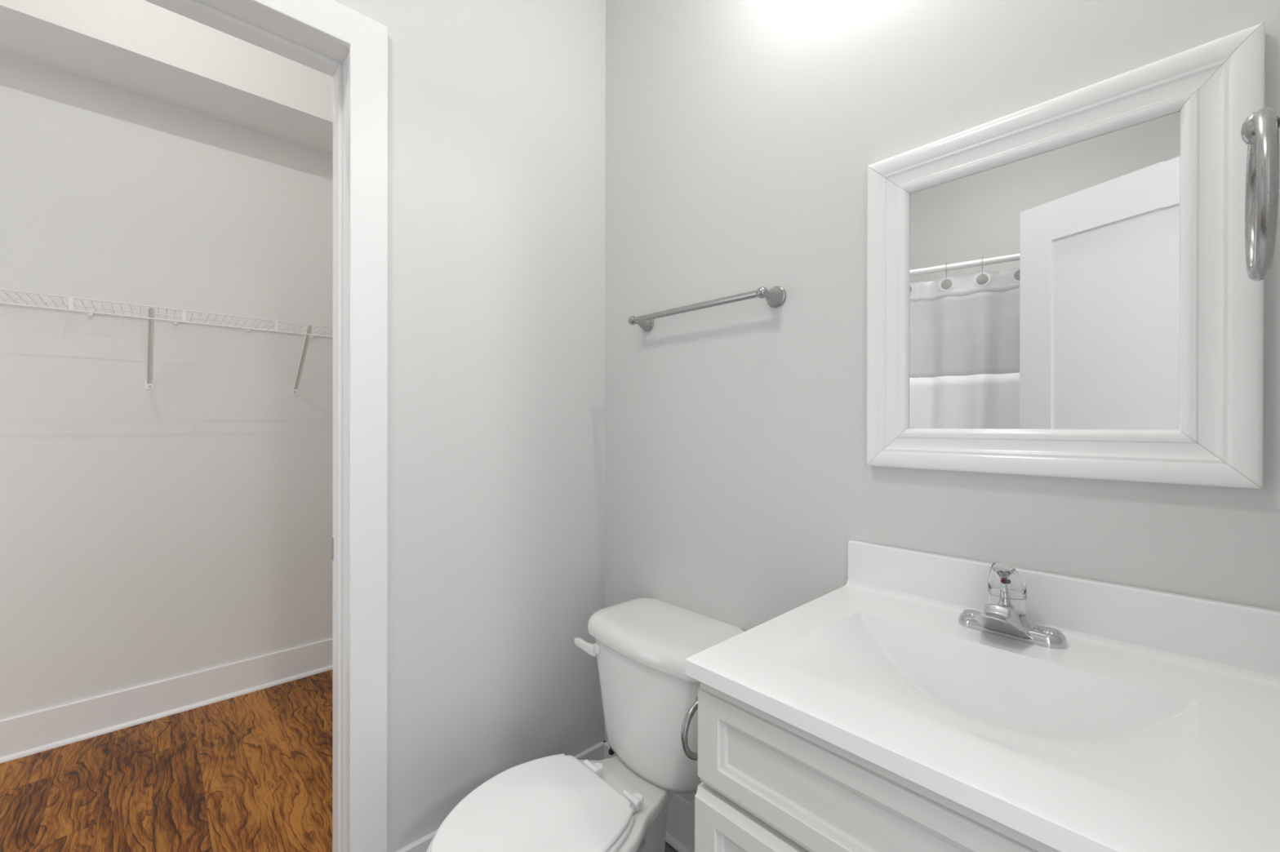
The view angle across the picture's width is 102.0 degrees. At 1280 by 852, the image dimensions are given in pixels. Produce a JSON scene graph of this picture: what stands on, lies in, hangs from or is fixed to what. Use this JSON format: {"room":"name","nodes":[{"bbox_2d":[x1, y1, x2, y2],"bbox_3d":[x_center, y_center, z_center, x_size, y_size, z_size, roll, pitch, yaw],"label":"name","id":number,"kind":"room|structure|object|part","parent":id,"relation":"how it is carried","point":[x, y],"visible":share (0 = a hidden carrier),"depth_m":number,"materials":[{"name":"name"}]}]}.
{"room":"bathroom","nodes":[
{"label":"bathroom","id":0,"kind":"room"},
{"bbox_2d":[0,50,333,719],"bbox_3d":[-2.166,-0.262,2.164,2.720,3.000,0.100,0,0,-43],"label":"wall","id":1,"kind":"structure","parent":0,"point":[182,526],"depth_m":2.20,"materials":[{"name":"white paint"}]},
{"bbox_2d":[0,638,332,764],"bbox_3d":[-2.126,1.162,2.122,2.720,0.151,0.024,0,0,-43],"label":"baseboard","id":2,"kind":"structure","parent":1,"relation":"attached to","point":[26,735],"depth_m":2.19,"materials":[{"name":"white paint"}]},
{"bbox_2d":[0,288,333,394],"bbox_3d":[-2.022,-0.306,2.017,2.631,0.304,0.311,0,0,-43],"label":"wire shelf","id":3,"kind":"object","parent":1,"relation":"attached to","point":[149,384],"visible":0.66,"depth_m":2.09,"materials":[{"name":"white metal"}]},
{"bbox_3d":[-2.067,-0.172,2.187,0.028,0.036,0.002,0,0,-43],"label":"foot plate","id":4,"kind":"part","parent":3,"relation":"part of","materials":[{"name":"white plastic"}]},
{"bbox_3d":[-1.920,-0.431,1.908,2.630,0.051,0.006,0,0,-43],"label":"rail","id":5,"kind":"part","parent":3,"relation":"part of","materials":[{"name":"white plastic"}]},
{"bbox_3d":[-1.690,-0.172,2.540,0.028,0.036,0.002,0,0,-43],"label":"foot plate","id":6,"kind":"part","parent":3,"relation":"part of","materials":[{"name":"white plastic"}]},
{"bbox_2d":[0,0,333,155],"bbox_3d":[-2.018,-1.573,2.004,2.720,0.378,0.329,0,0,-43],"label":"ceiling","id":7,"kind":"structure","parent":0,"point":[142,47],"depth_m":2.04,"materials":[{"name":"white paint"}]},
{"bbox_2d":[0,670,678,851],"bbox_3d":[-0.624,1.269,0.519,2.920,0.050,4.618,0,0,-43],"label":"floor","id":8,"kind":"structure","parent":0,"point":[250,772],"depth_m":1.79,"materials":[{"name":"brown wood"}]},
{"bbox_2d":[426,597,744,851],"bbox_3d":[-0.122,0.891,1.238,0.766,0.704,0.473,0,0,-43],"label":"toilet","id":9,"kind":"object","parent":8,"relation":"on","point":[642,646],"visible":0.94,"depth_m":1.25,"materials":[{"name":"white ceramic"}]},
{"bbox_3d":[-0.242,0.867,1.116,0.407,0.016,0.366,0,0,-43],"label":"seat","id":10,"kind":"part","parent":9,"relation":"part of","materials":[{"name":"white plastic"}]},
{"bbox_3d":[-0.241,0.851,1.116,0.399,0.013,0.356,0,0,-43],"label":"seat lid","id":11,"kind":"part","parent":9,"relation":"part of","materials":[{"name":"white plastic"}]},
{"bbox_3d":[-0.154,1.059,1.207,0.675,0.368,0.387,0,0,-43],"label":"bowl","id":12,"kind":"part","parent":9,"relation":"part of","materials":[{"name":"white ceramic"}]},
{"bbox_3d":[-0.148,0.626,1.473,0.028,0.033,0.094,0,0,-43],"label":"flush lever","id":13,"kind":"part","parent":9,"relation":"part of","materials":[{"name":"white ceramic"}]},
{"bbox_3d":[0.056,0.748,1.403,0.216,0.306,0.434,0,0,-43],"label":"tank","id":14,"kind":"part","parent":9,"relation":"part of","materials":[{"name":"white ceramic"}]},
{"bbox_3d":[0.063,0.567,1.409,0.263,0.056,0.470,0,0,-43],"label":"tank lid","id":15,"kind":"part","parent":9,"relation":"part of","materials":[{"name":"white ceramic"}]},
{"bbox_2d":[694,682,1060,851],"bbox_3d":[0.486,0.811,0.749,0.538,0.868,0.609,0,0,-43],"label":"vanity cabinet","id":16,"kind":"object","parent":8,"relation":"on","point":[769,784],"visible":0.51,"depth_m":0.66,"materials":[{"name":"white paint"}]},
{"bbox_2d":[680,696,697,760],"bbox_3d":[0.125,0.510,0.872,0.104,0.119,0.079,0,0,-43],"label":"towel ring","id":17,"kind":"object","parent":16,"relation":"attached to","point":[691,755],"visible":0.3,"depth_m":0.86,"materials":[{"name":"silver metal"}]},
{"bbox_3d":[0.193,0.845,0.684,0.022,0.590,0.302,0,0,-43],"label":"cabinet door","id":18,"kind":"part","parent":16,"relation":"part of","materials":[{"name":"white paint"}]},
{"bbox_2d":[684,540,1279,851],"bbox_3d":[0.483,0.364,0.744,0.554,0.218,0.624,0,0,-43],"label":"vanity sink","id":19,"kind":"object","parent":16,"relation":"in","point":[1156,728],"visible":0.94,"depth_m":0.72,"materials":[{"name":"white ceramic"}]},
{"bbox_2d":[958,562,1067,649],"bbox_3d":[0.601,0.292,0.855,0.126,0.120,0.153,0,0,-43],"label":"faucet","id":20,"kind":"object","parent":19,"relation":"on","point":[1005,615],"visible":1,"depth_m":0.85,"materials":[{"name":"silver metal"}]},
{"bbox_3d":[0.593,0.320,0.847,0.103,0.059,0.077,0,0,-43],"label":"spout","id":21,"kind":"part","parent":20,"relation":"part of","materials":[{"name":"silver metal"}]},
{"bbox_3d":[0.622,0.273,0.878,0.055,0.081,0.055,0,0,-43],"label":"lever knob","id":22,"kind":"part","parent":20,"relation":"part of","materials":[{"name":"clear plastic"}]},
{"bbox_3d":[0.628,0.342,0.880,0.053,0.020,0.153,0,0,-43],"label":"plate","id":23,"kind":"part","parent":20,"relation":"part of","materials":[{"name":"silver metal"}]},
{"bbox_3d":[0.628,0.331,0.880,0.052,0.038,0.088,0,0,-43],"label":"spout","id":24,"kind":"part","parent":20,"relation":"part of","materials":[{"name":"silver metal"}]},
{"bbox_2d":[333,0,605,851],"bbox_3d":[-1.074,-0.258,0.984,2.700,3.000,0.120,0,0,-43],"label":"wall","id":25,"kind":"structure","parent":0,"point":[496,108],"depth_m":1.50,"materials":[{"name":"white paint"}]},
{"bbox_2d":[144,0,387,851],"bbox_3d":[-1.045,0.123,1.016,0.986,2.238,0.161,0,0,-43],"label":"door frame","id":26,"kind":"structure","parent":25,"relation":"in","point":[331,37],"depth_m":1.27,"materials":[{"name":"white paint"}]},
{"bbox_3d":[-0.996,0.123,0.964,0.986,2.238,0.018,0,0,-43],"label":"casing","id":27,"kind":"part","parent":26,"relation":"part of","materials":[{"name":"white paint"}]},
{"bbox_3d":[-0.798,0.320,1.347,0.002,0.058,0.012,0,0,-43],"label":"strike plate","id":28,"kind":"part","parent":26,"relation":"part of","materials":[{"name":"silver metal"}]},
{"bbox_2d":[396,740,605,851],"bbox_3d":[-0.376,1.167,1.545,0.715,0.151,0.024,0,0,-43],"label":"baseboard","id":29,"kind":"structure","parent":25,"relation":"attached to","point":[596,753],"depth_m":1.71,"materials":[{"name":"white paint"}]},
{"bbox_2d":[604,0,1279,803],"bbox_3d":[0.468,-0.256,1.241,0.100,3.000,1.615,0,0,-43],"label":"wall","id":30,"kind":"structure","parent":0,"point":[742,136],"depth_m":1.24,"materials":[{"name":"white paint"}]},
{"bbox_2d":[604,742,694,851],"bbox_3d":[0.166,1.167,1.472,0.024,0.151,0.872,0,0,-43],"label":"baseboard","id":31,"kind":"structure","parent":30,"relation":"attached to","point":[680,823],"depth_m":1.52,"materials":[{"name":"white paint"}]},
{"bbox_2d":[628,285,786,332],"bbox_3d":[0.155,-0.324,1.443,0.079,0.054,0.518,0,0,-43],"label":"towel bar","id":32,"kind":"object","parent":30,"relation":"attached to","point":[775,296],"visible":1,"depth_m":1.35,"materials":[{"name":"silver metal"}]},
{"bbox_3d":[-0.002,-0.325,1.613,0.075,0.054,0.054,0,0,-43],"label":"bar post","id":33,"kind":"part","parent":32,"relation":"part of","materials":[{"name":"silver metal"}]},
{"bbox_3d":[0.316,-0.323,1.275,0.075,0.054,0.054,0,0,-43],"label":"bar post","id":34,"kind":"part","parent":32,"relation":"part of","materials":[{"name":"silver metal"}]},
{"bbox_2d":[847,540,1279,676],"bbox_3d":[0.679,0.316,0.928,0.018,0.122,0.624,0,0,-43],"label":"backsplash","id":35,"kind":"structure","parent":30,"relation":"attached to","point":[1243,637],"depth_m":0.84,"materials":[{"name":"white stone"}]},
{"bbox_2d":[866,22,1265,488],"bbox_3d":[0.679,-0.235,0.919,0.030,0.643,0.546,0,0,-43],"label":"wall mirror","id":36,"kind":"object","parent":30,"relation":"attached to","point":[1061,286],"visible":0.98,"depth_m":0.86,"materials":[{"name":"white paint"}]},
{"bbox_3d":[0.520,-0.236,1.088,0.030,0.642,0.081,0,0,-43],"label":"frame rail","id":37,"kind":"part","parent":36,"relation":"part of","materials":[{"name":"white paint"}]},
{"bbox_2d":[908,111,1181,431],"bbox_3d":[0.686,-0.235,0.925,0.007,0.487,0.390,0,0,-43],"label":"mirror glass","id":38,"kind":"object","parent":36,"relation":"on","point":[1045,280],"depth_m":0.89,"materials":[{"name":"mirror"}]},
{"bbox_3d":[0.679,0.046,0.919,0.030,0.081,0.545,0,0,-43],"label":"frame rail","id":39,"kind":"part","parent":36,"relation":"part of","materials":[{"name":"white paint"}]},
{"bbox_3d":[0.680,-0.516,0.918,0.030,0.081,0.545,0,0,-43],"label":"frame rail","id":40,"kind":"part","parent":36,"relation":"part of","materials":[{"name":"white paint"}]},
{"bbox_3d":[0.838,-0.235,0.749,0.030,0.642,0.081,0,0,-43],"label":"frame rail","id":41,"kind":"part","parent":36,"relation":"part of","materials":[{"name":"white paint"}]},
{"bbox_3d":[0.031,-0.254,-0.194,2.500,3.000,0.120,0,0,-43],"label":"wall","id":42,"kind":"structure","parent":0,"visible":0},
{"bbox_2d":[1240,106,1279,280],"bbox_3d":[0.642,-0.239,0.508,0.166,0.180,0.069,0,0,-43],"label":"towel ring","id":43,"kind":"object","parent":42,"relation":"attached to","point":[1260,130],"visible":1,"depth_m":0.48,"materials":[{"name":"silver metal"}]}
]}

